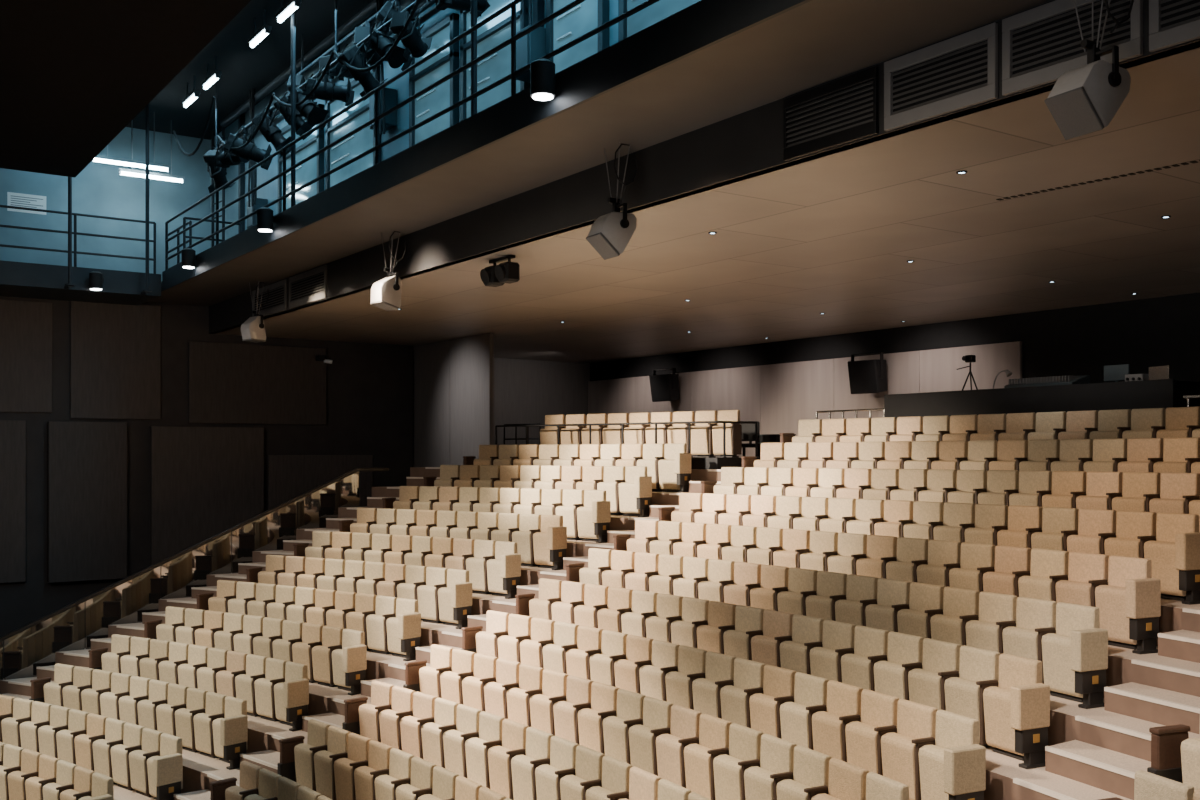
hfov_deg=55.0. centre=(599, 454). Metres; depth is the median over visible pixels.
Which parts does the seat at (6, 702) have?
armrest, backrest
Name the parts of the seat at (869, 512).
seat, backrest, armrest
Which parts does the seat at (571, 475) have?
seat, backrest, armrest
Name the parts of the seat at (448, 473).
panel, seat, backrest, armrest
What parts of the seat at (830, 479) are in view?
seat, backrest, armrest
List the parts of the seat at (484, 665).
seat, backrest, armrest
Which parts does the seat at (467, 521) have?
seat, backrest, armrest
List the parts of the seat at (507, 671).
seat, backrest, armrest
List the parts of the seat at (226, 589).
panel, seat, backrest, armrest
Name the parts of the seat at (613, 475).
seat, backrest, armrest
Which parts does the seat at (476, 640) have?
panel, seat, backrest, armrest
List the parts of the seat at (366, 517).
panel, seat, backrest, armrest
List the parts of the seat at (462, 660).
seat, backrest, armrest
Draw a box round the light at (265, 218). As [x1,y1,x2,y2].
[257,207,274,231]
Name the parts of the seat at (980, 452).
seat, backrest, armrest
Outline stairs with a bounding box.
[0,467,1199,799]
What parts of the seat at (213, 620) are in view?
seat, backrest, armrest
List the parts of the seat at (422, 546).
seat, backrest, armrest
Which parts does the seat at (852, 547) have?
seat, backrest, armrest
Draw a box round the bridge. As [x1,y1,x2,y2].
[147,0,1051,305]
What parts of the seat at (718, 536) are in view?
seat, backrest, armrest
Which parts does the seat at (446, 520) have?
seat, backrest, armrest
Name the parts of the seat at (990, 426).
seat, backrest, armrest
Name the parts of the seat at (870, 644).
seat, backrest, armrest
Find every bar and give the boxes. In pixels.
[215,0,423,149]
[296,0,399,74]
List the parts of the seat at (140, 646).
seat, backrest, armrest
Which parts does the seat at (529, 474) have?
seat, backrest, armrest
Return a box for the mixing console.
[1004,375,1089,387]
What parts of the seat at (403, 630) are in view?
seat, backrest, panel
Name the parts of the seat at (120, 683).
seat, backrest, armrest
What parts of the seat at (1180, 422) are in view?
seat, backrest, armrest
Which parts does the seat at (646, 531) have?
panel, seat, backrest, armrest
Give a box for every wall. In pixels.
[0,127,412,678]
[210,0,617,247]
[494,358,589,444]
[590,292,1199,382]
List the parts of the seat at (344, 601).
seat, backrest, armrest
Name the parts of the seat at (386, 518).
seat, backrest, armrest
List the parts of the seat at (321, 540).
panel, seat, backrest, armrest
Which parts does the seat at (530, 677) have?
seat, backrest, armrest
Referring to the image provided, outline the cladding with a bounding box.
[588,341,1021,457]
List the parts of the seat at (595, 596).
seat, backrest, armrest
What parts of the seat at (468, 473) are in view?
seat, backrest, armrest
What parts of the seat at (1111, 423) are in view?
seat, backrest, armrest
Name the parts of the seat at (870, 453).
seat, backrest, armrest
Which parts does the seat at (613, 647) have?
seat, backrest, armrest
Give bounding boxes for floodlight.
[480,255,519,286]
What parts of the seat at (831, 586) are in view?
seat, backrest, armrest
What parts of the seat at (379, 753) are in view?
seat, armrest, backrest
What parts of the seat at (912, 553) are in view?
seat, backrest, armrest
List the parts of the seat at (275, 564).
panel, seat, backrest, armrest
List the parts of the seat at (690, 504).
panel, seat, backrest, armrest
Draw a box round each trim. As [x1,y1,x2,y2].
[8,467,439,685]
[174,469,720,799]
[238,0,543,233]
[1013,608,1199,799]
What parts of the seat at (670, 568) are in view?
seat, backrest, armrest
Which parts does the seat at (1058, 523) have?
seat, backrest, armrest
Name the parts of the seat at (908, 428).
seat, backrest, armrest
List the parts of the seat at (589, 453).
seat, backrest, armrest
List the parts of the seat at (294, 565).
seat, backrest, armrest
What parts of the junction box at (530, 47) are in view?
door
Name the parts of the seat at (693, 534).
seat, backrest, armrest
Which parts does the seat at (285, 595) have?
seat, backrest, armrest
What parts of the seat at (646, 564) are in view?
seat, backrest, armrest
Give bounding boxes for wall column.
[413,333,493,466]
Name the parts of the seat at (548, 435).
seat, backrest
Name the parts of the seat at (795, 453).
seat, backrest, armrest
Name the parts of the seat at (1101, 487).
seat, backrest, armrest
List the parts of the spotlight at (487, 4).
barn door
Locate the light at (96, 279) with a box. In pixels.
[89,271,103,289]
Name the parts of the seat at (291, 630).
seat, backrest, armrest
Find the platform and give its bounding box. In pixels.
[691,458,760,469]
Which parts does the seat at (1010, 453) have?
seat, backrest, armrest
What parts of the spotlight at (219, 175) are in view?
barn door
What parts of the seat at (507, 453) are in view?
seat, backrest, armrest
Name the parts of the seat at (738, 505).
seat, backrest, armrest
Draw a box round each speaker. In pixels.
[241,281,268,342]
[370,230,405,310]
[586,142,637,259]
[649,368,679,401]
[847,352,886,393]
[1044,0,1133,139]
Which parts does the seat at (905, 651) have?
seat, backrest, armrest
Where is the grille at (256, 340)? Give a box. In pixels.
[242,338,265,342]
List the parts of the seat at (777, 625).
seat, backrest, armrest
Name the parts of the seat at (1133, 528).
seat, backrest, armrest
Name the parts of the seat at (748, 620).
seat, backrest, armrest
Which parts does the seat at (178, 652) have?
seat, backrest, armrest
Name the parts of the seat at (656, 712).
seat, backrest, armrest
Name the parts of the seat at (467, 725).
seat, backrest, armrest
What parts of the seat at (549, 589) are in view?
panel, seat, backrest, armrest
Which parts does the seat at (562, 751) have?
seat, backrest, armrest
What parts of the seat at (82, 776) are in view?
seat, armrest, backrest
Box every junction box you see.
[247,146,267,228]
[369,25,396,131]
[516,0,545,82]
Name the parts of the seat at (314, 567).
seat, backrest, armrest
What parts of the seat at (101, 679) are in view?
seat, backrest, armrest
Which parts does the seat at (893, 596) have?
seat, backrest, armrest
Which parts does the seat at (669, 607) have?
seat, backrest, armrest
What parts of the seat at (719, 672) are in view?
seat, backrest, armrest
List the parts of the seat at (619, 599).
seat, backrest, armrest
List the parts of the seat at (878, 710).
seat, backrest, armrest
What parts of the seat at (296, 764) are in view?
panel, seat, armrest, backrest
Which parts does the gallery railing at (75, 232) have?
post, rail, rail, rail, post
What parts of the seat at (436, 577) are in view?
seat, backrest, armrest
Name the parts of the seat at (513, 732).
seat, backrest, armrest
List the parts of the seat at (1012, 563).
seat, backrest, armrest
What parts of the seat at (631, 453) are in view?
seat, backrest, armrest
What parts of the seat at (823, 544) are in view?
seat, backrest, armrest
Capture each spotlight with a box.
[203,148,235,192]
[213,136,254,170]
[221,125,272,169]
[247,107,290,156]
[269,92,314,139]
[285,84,329,129]
[287,72,316,105]
[302,65,354,105]
[319,44,352,80]
[337,42,387,100]
[354,20,380,65]
[364,22,412,70]
[376,0,423,30]
[390,7,431,61]
[428,0,489,17]
[435,0,486,16]
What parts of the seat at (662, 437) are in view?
seat, backrest, armrest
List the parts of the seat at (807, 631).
seat, backrest, armrest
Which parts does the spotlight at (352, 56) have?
barn door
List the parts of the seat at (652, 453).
seat, backrest, armrest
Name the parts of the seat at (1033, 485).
seat, backrest, armrest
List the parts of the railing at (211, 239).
post, rail, rail, post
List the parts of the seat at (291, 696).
seat, panel, backrest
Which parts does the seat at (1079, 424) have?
seat, backrest, armrest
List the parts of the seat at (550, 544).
seat, backrest, panel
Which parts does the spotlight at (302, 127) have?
barn door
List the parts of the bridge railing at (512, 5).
post, post, post, rail, post, post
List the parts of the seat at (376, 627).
seat, backrest, armrest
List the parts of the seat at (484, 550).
seat, backrest, armrest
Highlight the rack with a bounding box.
[1125,374,1148,380]
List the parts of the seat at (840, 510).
seat, backrest, armrest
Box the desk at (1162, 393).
[884,379,1199,417]
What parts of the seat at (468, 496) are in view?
seat, backrest, armrest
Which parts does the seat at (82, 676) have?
seat, backrest, armrest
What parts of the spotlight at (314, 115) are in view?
barn door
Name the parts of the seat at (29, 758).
seat, armrest, backrest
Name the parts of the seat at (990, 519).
seat, backrest, armrest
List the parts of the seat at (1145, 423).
seat, backrest, armrest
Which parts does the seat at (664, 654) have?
seat, backrest, armrest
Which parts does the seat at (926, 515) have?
seat, backrest, armrest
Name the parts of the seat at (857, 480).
seat, backrest, armrest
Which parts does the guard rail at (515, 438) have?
post, rail, rail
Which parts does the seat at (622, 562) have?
seat, backrest, armrest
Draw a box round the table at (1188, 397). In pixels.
[1183,395,1199,406]
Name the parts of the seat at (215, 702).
seat, backrest, armrest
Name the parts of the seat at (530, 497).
seat, backrest, armrest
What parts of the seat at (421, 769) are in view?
seat, armrest, backrest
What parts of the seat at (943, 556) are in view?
seat, backrest, armrest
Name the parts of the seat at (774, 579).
seat, backrest, armrest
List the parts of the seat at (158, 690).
seat, backrest, armrest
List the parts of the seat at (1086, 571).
seat, backrest, armrest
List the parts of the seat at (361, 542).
seat, backrest, armrest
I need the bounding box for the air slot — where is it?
[996,160,1199,200]
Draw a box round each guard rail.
[495,421,758,457]
[504,423,540,444]
[816,408,883,418]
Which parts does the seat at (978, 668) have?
seat, backrest, armrest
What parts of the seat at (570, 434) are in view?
seat, backrest, armrest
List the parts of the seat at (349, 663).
seat, backrest, panel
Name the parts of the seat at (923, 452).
seat, backrest, armrest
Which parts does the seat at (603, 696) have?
seat, backrest, armrest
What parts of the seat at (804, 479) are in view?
seat, backrest, armrest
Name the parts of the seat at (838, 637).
seat, backrest, armrest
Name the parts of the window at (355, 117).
pane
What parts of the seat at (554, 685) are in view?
seat, backrest, armrest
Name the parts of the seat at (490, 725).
seat, backrest, armrest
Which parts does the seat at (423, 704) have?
seat, backrest, armrest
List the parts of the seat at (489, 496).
seat, backrest, armrest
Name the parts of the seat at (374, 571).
seat, backrest, armrest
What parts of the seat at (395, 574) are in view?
seat, backrest, armrest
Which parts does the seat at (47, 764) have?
seat, armrest, backrest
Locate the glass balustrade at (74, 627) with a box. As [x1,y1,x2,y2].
[0,468,388,679]
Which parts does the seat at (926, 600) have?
seat, backrest, armrest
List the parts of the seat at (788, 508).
seat, backrest, armrest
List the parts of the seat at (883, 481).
seat, backrest, armrest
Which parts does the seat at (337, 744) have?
seat, armrest, backrest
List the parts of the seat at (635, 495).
seat, backrest, panel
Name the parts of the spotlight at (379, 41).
barn door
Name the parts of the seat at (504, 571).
seat, backrest, panel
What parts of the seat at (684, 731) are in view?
seat, backrest, armrest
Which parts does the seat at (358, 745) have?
seat, armrest, backrest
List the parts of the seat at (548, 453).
seat, backrest, armrest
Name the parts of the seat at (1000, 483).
seat, backrest, armrest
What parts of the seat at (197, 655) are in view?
seat, backrest, armrest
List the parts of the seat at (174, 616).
panel, seat, backrest, armrest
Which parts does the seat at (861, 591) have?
seat, backrest, armrest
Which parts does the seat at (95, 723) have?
seat, armrest, backrest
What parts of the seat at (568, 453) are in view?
seat, backrest, armrest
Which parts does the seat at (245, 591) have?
seat, backrest, armrest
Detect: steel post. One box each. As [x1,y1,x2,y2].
[64,177,74,289]
[141,104,151,295]
[291,10,295,206]
[374,0,385,136]
[471,0,476,115]
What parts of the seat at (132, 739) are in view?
seat, armrest, backrest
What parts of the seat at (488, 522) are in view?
seat, backrest, armrest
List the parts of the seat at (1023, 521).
seat, backrest, armrest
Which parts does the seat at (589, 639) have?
seat, backrest, armrest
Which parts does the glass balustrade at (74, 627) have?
glass panel, glass panel, glass panel, glass panel, glass panel, glass panel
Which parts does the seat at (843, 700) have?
seat, backrest, armrest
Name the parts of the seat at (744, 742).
seat, backrest, armrest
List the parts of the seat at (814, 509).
seat, backrest, armrest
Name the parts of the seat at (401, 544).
seat, backrest, armrest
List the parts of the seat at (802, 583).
seat, backrest, armrest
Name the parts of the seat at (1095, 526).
seat, backrest, armrest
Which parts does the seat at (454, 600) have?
seat, backrest, panel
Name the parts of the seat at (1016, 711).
seat, backrest, panel, number plate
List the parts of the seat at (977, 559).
seat, backrest, armrest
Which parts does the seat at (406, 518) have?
seat, backrest, armrest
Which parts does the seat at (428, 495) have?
seat, backrest, armrest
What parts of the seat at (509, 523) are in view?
seat, backrest, armrest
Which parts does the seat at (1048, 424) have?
seat, backrest, armrest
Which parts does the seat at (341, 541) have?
seat, backrest, armrest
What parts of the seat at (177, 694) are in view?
seat, backrest, armrest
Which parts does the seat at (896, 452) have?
seat, backrest, armrest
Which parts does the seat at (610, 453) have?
seat, backrest, armrest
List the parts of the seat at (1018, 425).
seat, backrest, armrest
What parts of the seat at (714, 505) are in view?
seat, backrest, armrest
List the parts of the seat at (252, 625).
seat, backrest, armrest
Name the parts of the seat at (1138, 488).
seat, backrest, armrest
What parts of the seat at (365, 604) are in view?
seat, backrest, armrest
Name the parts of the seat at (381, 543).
seat, backrest, armrest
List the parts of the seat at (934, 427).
seat, backrest, armrest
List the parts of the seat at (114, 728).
seat, armrest, backrest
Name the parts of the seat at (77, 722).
seat, backrest, armrest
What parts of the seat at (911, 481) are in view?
seat, backrest, armrest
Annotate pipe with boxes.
[220,0,388,126]
[221,0,435,150]
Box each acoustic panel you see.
[0,299,51,412]
[0,420,25,582]
[47,421,126,582]
[70,301,160,419]
[150,426,263,572]
[188,341,325,424]
[268,455,372,528]
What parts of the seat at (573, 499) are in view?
seat, backrest, armrest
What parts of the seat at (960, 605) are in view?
seat, backrest, armrest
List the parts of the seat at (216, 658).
seat, backrest, armrest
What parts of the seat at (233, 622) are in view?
seat, backrest, armrest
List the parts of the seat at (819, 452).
seat, backrest, armrest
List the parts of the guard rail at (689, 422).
post, post, post, post, post, rail, post, post, post, post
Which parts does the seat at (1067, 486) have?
seat, backrest, armrest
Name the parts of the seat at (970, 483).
seat, backrest, armrest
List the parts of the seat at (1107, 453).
seat, backrest, armrest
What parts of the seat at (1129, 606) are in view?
seat, backrest, panel, number plate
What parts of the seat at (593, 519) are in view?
seat, backrest, panel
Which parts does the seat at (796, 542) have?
seat, backrest, armrest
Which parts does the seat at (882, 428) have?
seat, backrest, armrest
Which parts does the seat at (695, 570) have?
seat, backrest, armrest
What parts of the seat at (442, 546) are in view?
seat, backrest, armrest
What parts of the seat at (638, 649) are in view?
seat, backrest, armrest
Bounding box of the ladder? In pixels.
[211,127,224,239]
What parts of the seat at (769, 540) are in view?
seat, backrest, armrest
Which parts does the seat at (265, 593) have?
seat, backrest, armrest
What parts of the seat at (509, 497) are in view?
seat, backrest, armrest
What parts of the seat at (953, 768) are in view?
seat, backrest, panel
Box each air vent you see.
[252,279,286,316]
[289,265,326,308]
[783,66,877,160]
[884,23,997,130]
[1002,0,1142,95]
[1149,0,1199,51]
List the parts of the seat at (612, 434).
seat, backrest, armrest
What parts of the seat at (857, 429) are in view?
seat, backrest, armrest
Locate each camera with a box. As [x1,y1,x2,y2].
[316,355,332,363]
[957,355,977,389]
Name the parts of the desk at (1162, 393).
panel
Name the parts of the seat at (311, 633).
seat, backrest, armrest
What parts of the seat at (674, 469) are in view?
seat, backrest, panel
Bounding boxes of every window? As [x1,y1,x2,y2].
[278,104,323,212]
[325,68,380,189]
[409,13,458,146]
[460,0,529,121]
[546,0,608,73]
[618,0,700,41]
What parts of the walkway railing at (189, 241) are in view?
rail, post, rail, post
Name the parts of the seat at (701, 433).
seat, backrest, armrest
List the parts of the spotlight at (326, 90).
barn door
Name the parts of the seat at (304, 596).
seat, backrest, armrest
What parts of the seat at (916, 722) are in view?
seat, backrest, armrest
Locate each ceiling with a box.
[0,0,250,177]
[126,0,391,139]
[217,41,1199,362]
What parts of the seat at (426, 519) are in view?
seat, backrest, armrest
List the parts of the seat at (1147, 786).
panel, backrest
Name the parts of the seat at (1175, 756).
panel, seat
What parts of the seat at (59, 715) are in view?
seat, armrest, backrest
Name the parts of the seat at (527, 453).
seat, backrest, armrest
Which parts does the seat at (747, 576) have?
seat, backrest, armrest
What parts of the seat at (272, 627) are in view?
seat, backrest, armrest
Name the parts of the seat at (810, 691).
seat, backrest, armrest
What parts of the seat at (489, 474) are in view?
seat, backrest, armrest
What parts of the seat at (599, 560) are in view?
panel, seat, backrest, armrest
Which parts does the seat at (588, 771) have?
seat, backrest, armrest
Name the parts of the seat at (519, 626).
seat, backrest, armrest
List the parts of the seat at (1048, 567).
seat, backrest, armrest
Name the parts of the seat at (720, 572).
seat, backrest, armrest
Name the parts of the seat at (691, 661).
seat, backrest, armrest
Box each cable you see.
[173,96,214,155]
[217,92,274,149]
[273,51,333,106]
[333,0,419,71]
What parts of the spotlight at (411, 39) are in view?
barn door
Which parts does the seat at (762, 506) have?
seat, backrest, armrest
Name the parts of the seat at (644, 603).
seat, backrest, armrest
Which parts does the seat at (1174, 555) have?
seat, backrest, panel, number plate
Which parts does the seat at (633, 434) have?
seat, backrest, armrest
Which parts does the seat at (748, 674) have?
seat, backrest, armrest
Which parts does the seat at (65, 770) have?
seat, armrest, backrest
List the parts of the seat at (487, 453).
panel, seat, backrest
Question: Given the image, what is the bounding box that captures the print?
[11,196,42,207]
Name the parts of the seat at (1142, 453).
seat, backrest, armrest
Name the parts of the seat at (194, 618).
seat, backrest, armrest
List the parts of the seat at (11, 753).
seat, armrest, backrest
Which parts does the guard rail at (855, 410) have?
rail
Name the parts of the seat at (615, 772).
seat, backrest, armrest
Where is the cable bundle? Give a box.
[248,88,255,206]
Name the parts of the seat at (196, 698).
seat, backrest, armrest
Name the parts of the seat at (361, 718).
panel, seat, backrest, armrest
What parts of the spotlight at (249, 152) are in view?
barn door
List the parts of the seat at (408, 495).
panel, seat, backrest, armrest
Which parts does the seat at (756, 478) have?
seat, backrest, armrest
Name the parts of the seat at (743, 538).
seat, backrest, armrest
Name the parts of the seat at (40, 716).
seat, backrest, armrest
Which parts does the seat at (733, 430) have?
seat, backrest, armrest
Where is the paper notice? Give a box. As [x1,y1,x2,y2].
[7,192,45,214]
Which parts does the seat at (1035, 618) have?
seat, backrest, armrest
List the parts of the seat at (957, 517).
seat, backrest, armrest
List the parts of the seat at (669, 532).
seat, backrest, armrest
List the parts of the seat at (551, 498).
seat, backrest, armrest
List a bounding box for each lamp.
[92,112,169,171]
[118,120,184,182]
[182,76,199,107]
[202,56,221,89]
[248,9,271,47]
[275,0,300,23]
[993,370,1011,388]
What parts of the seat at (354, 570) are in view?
seat, backrest, armrest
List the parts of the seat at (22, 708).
seat, backrest, armrest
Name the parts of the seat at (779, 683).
seat, backrest, armrest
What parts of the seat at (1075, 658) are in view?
seat, backrest, panel, number plate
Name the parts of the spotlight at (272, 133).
barn door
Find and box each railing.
[0,205,155,273]
[165,0,659,269]
[168,220,191,268]
[183,217,241,248]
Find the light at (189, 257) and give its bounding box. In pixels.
[182,248,196,268]
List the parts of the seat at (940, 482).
seat, backrest, armrest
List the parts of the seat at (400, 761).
seat, armrest, backrest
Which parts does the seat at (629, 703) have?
seat, backrest, armrest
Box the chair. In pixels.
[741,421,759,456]
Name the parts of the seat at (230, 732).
seat, panel, backrest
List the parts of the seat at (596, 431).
seat, backrest, armrest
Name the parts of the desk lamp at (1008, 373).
lamp shade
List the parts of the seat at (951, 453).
seat, backrest, armrest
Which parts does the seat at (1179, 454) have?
seat, backrest, armrest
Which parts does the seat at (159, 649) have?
seat, backrest, armrest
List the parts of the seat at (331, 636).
seat, backrest, armrest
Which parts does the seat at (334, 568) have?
seat, backrest, armrest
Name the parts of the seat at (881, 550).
seat, backrest, armrest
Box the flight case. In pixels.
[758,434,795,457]
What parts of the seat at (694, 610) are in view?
seat, backrest, armrest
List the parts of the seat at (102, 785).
seat, panel, backrest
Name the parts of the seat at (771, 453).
panel, seat, backrest, armrest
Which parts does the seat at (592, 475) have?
seat, backrest, armrest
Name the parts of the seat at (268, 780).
seat, backrest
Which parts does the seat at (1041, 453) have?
seat, backrest, armrest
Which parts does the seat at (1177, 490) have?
seat, backrest, armrest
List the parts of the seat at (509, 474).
seat, backrest, armrest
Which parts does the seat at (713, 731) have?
seat, backrest, armrest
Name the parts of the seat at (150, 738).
seat, armrest, backrest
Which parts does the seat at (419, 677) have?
panel, seat, backrest, armrest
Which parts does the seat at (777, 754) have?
seat, backrest, armrest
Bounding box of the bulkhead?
[209,0,1199,333]
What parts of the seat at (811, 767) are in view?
seat, backrest, armrest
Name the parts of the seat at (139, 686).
seat, backrest, armrest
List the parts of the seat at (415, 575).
seat, backrest, armrest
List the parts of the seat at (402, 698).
seat, backrest, armrest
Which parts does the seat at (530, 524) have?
seat, backrest, armrest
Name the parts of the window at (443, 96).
pane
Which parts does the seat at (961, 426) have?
seat, backrest, armrest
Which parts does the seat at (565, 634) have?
seat, backrest, armrest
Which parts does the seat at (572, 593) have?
seat, backrest, armrest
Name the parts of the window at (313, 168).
pane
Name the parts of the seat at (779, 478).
seat, backrest, armrest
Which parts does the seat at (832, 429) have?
seat, backrest, armrest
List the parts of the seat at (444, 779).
seat, backrest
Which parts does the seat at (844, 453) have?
seat, backrest, armrest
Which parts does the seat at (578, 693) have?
seat, backrest, armrest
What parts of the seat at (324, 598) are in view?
seat, backrest, armrest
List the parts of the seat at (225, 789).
panel, seat, armrest, backrest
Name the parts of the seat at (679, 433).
seat, backrest, armrest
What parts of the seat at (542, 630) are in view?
seat, backrest, armrest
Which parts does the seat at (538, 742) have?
seat, backrest, armrest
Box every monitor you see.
[1104,364,1129,381]
[1149,365,1168,379]
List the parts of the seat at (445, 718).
seat, backrest, armrest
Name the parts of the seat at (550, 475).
seat, backrest, armrest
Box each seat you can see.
[0,695,14,741]
[0,742,5,765]
[0,744,23,799]
[1,698,33,746]
[8,749,41,799]
[20,701,51,752]
[25,754,59,799]
[29,663,74,706]
[38,705,70,757]
[42,760,77,799]
[56,709,88,763]
[60,766,94,799]
[62,666,93,710]
[74,713,107,770]
[78,772,113,799]
[81,669,112,714]
[88,634,131,672]
[92,718,126,783]
[100,672,131,719]
[111,722,144,790]
[119,676,150,724]
[120,636,150,676]
[129,727,162,796]
[137,679,169,729]
[139,639,170,680]
[143,606,185,641]
[147,733,182,799]
[156,683,188,735]
[159,642,189,684]
[175,608,205,644]
[175,687,207,752]
[178,644,208,688]
[193,691,226,757]
[195,610,224,647]
[196,580,236,612]
[197,647,228,692]
[210,761,262,799]
[212,696,247,769]
[214,612,243,650]
[216,651,247,697]
[228,581,256,614]
[233,615,263,654]
[235,654,267,716]
[244,768,281,799]
[246,555,285,584]
[247,583,275,617]
[253,617,283,657]
[254,658,286,721]
[267,585,295,619]
[272,620,303,661]
[274,661,308,730]
[277,556,305,586]
[277,719,330,791]
[278,777,300,799]
[286,587,315,622]
[292,623,323,682]
[293,531,332,557]
[297,557,325,588]
[297,785,320,799]
[306,589,335,625]
[312,625,343,686]
[314,726,350,799]
[317,559,345,590]
[317,795,331,799]
[325,532,351,559]
[326,591,355,628]
[332,629,366,694]
[334,732,371,799]
[337,560,365,592]
[339,508,376,532]
[342,681,393,742]
[344,532,371,560]
[346,593,376,650]
[354,740,392,799]
[356,561,385,594]
[364,533,392,562]
[366,595,396,654]
[370,508,396,533]
[375,748,413,799]
[377,563,405,596]
[379,686,415,750]
[382,486,418,508]
[384,535,412,563]
[386,598,420,660]
[390,509,416,534]
[396,756,435,799]
[397,565,426,619]
[400,692,436,758]
[403,644,453,697]
[404,536,432,565]
[410,510,436,536]
[413,486,439,509]
[417,567,447,623]
[417,766,458,799]
[421,698,458,767]
[423,465,459,486]
[425,537,453,567]
[430,510,457,537]
[433,487,459,510]
[438,569,471,628]
[440,649,475,704]
[443,704,481,777]
[445,538,474,590]
[450,511,477,538]
[453,487,479,511]
[454,465,479,486]
[455,776,481,799]
[461,610,509,658]
[462,653,497,711]
[463,445,498,465]
[465,711,504,788]
[466,540,495,593]
[470,512,498,539]
[473,487,499,512]
[474,465,499,487]
[478,786,505,799]
[484,658,520,718]
[487,541,520,598]
[488,719,528,799]
[491,513,519,541]
[493,445,518,465]
[493,488,520,512]
[494,465,520,488]
[498,614,531,662]
[506,663,544,726]
[511,727,553,799]
[512,514,540,566]
[513,445,538,465]
[514,465,540,488]
[514,488,541,513]
[515,578,561,619]
[520,617,555,667]
[530,669,568,735]
[533,444,558,465]
[533,515,566,569]
[535,465,561,488]
[535,489,562,514]
[535,735,578,799]
[540,415,564,444]
[543,621,578,673]
[551,581,584,623]
[553,444,579,465]
[553,675,593,744]
[555,466,582,489]
[556,489,583,540]
[560,414,586,444]
[560,745,604,799]
[565,548,611,584]
[566,625,602,679]
[574,444,600,465]
[574,584,608,627]
[576,466,603,490]
[577,490,610,542]
[578,682,618,753]
[581,414,607,444]
[586,755,632,799]
[590,630,627,686]
[595,444,621,465]
[597,466,625,515]
[597,587,632,632]
[602,413,628,443]
[602,550,635,587]
[603,689,645,764]
[613,519,658,552]
[614,635,653,693]
[616,444,642,466]
[618,466,651,516]
[618,766,660,799]
[621,590,657,637]
[624,412,650,443]
[625,552,658,591]
[629,696,672,775]
[637,444,664,491]
[639,640,679,701]
[645,412,672,443]
[646,593,682,642]
[649,521,681,554]
[649,554,683,594]
[656,704,701,787]
[658,443,690,492]
[658,493,702,522]
[658,779,691,799]
[665,645,707,709]
[667,411,694,457]
[671,597,709,647]
[673,522,706,557]
[673,556,708,598]
[684,713,731,799]
[688,792,709,799]
[691,411,717,457]
[692,651,735,718]
[694,493,726,523]
[697,524,731,559]
[697,601,736,653]
[698,559,734,601]
[701,467,744,494]
[712,410,741,457]
[713,723,762,799]
[718,494,750,525]
[720,658,764,727]
[722,525,756,562]
[723,605,764,660]
[724,562,761,606]
[737,467,768,495]
[741,443,783,467]
[743,495,776,527]
[744,734,796,799]
[747,527,783,564]
[749,665,796,738]
[750,564,788,610]
[751,609,793,666]
[761,467,793,495]
[767,496,801,528]
[773,529,810,567]
[776,745,831,799]
[777,442,808,467]
[777,568,817,615]
[779,419,821,443]
[780,614,823,674]
[780,672,828,749]
[785,468,818,497]
[793,497,828,530]
[800,531,838,571]
[801,442,833,468]
[805,571,846,620]
[810,620,855,682]
[811,468,844,497]
[811,758,868,799]
[812,680,862,761]
[815,419,845,442]
[819,498,855,532]
[826,442,858,468]
[827,533,866,574]
[835,574,877,625]
[836,468,871,499]
[840,418,870,441]
[841,625,888,690]
[845,689,898,775]
[846,499,883,535]
[851,442,884,468]
[856,535,896,578]
[863,469,898,500]
[864,417,896,441]
[865,578,910,631]
[866,772,908,799]
[874,500,913,537]
[874,631,923,700]
[877,441,911,469]
[881,699,937,799]
[886,537,928,582]
[890,416,922,441]
[890,469,927,501]
[897,582,944,638]
[903,501,943,539]
[904,441,939,469]
[908,638,960,710]
[916,415,949,441]
[917,540,960,586]
[918,469,956,502]
[918,710,985,799]
[930,587,979,645]
[931,441,967,469]
[933,502,975,542]
[942,415,977,440]
[944,645,999,747]
[947,470,987,504]
[949,542,995,591]
[959,440,997,470]
[965,504,1008,545]
[965,591,1017,653]
[970,414,1005,440]
[978,470,1018,505]
[983,545,1031,596]
[983,653,1049,768]
[989,440,1027,470]
[997,505,1042,548]
[998,413,1035,440]
[1002,596,1056,683]
[1009,470,1051,506]
[1018,548,1068,600]
[1019,439,1059,471]
[1028,412,1065,440]
[1031,507,1078,550]
[1041,602,1107,708]
[1042,471,1086,507]
[1051,439,1092,471]
[1055,552,1108,606]
[1058,410,1097,439]
[1067,509,1116,554]
[1076,471,1122,509]
[1083,438,1126,471]
[1089,409,1130,439]
[1095,555,1160,653]
[1098,770,1193,799]
[1104,510,1156,557]
[1112,472,1160,511]
[1118,438,1163,472]
[1122,408,1165,440]
[1144,513,1199,604]
[1147,724,1199,790]
[1149,472,1199,513]
[1153,437,1199,473]
[1156,406,1199,439]
[1189,500,1199,531]
[1191,462,1199,472]
[1192,429,1199,437]
[1193,789,1199,799]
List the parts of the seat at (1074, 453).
seat, backrest, armrest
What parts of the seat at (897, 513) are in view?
seat, backrest, armrest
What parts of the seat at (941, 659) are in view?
seat, backrest, armrest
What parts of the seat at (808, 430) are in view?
panel, seat, backrest, armrest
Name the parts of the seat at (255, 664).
seat, backrest, armrest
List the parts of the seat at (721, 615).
seat, backrest, armrest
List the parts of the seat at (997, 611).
seat, backrest, armrest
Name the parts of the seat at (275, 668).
seat, backrest, armrest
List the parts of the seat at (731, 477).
panel, seat, backrest, armrest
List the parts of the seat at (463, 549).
seat, backrest, armrest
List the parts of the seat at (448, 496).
seat, backrest, armrest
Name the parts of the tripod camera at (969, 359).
leg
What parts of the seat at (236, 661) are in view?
seat, backrest, armrest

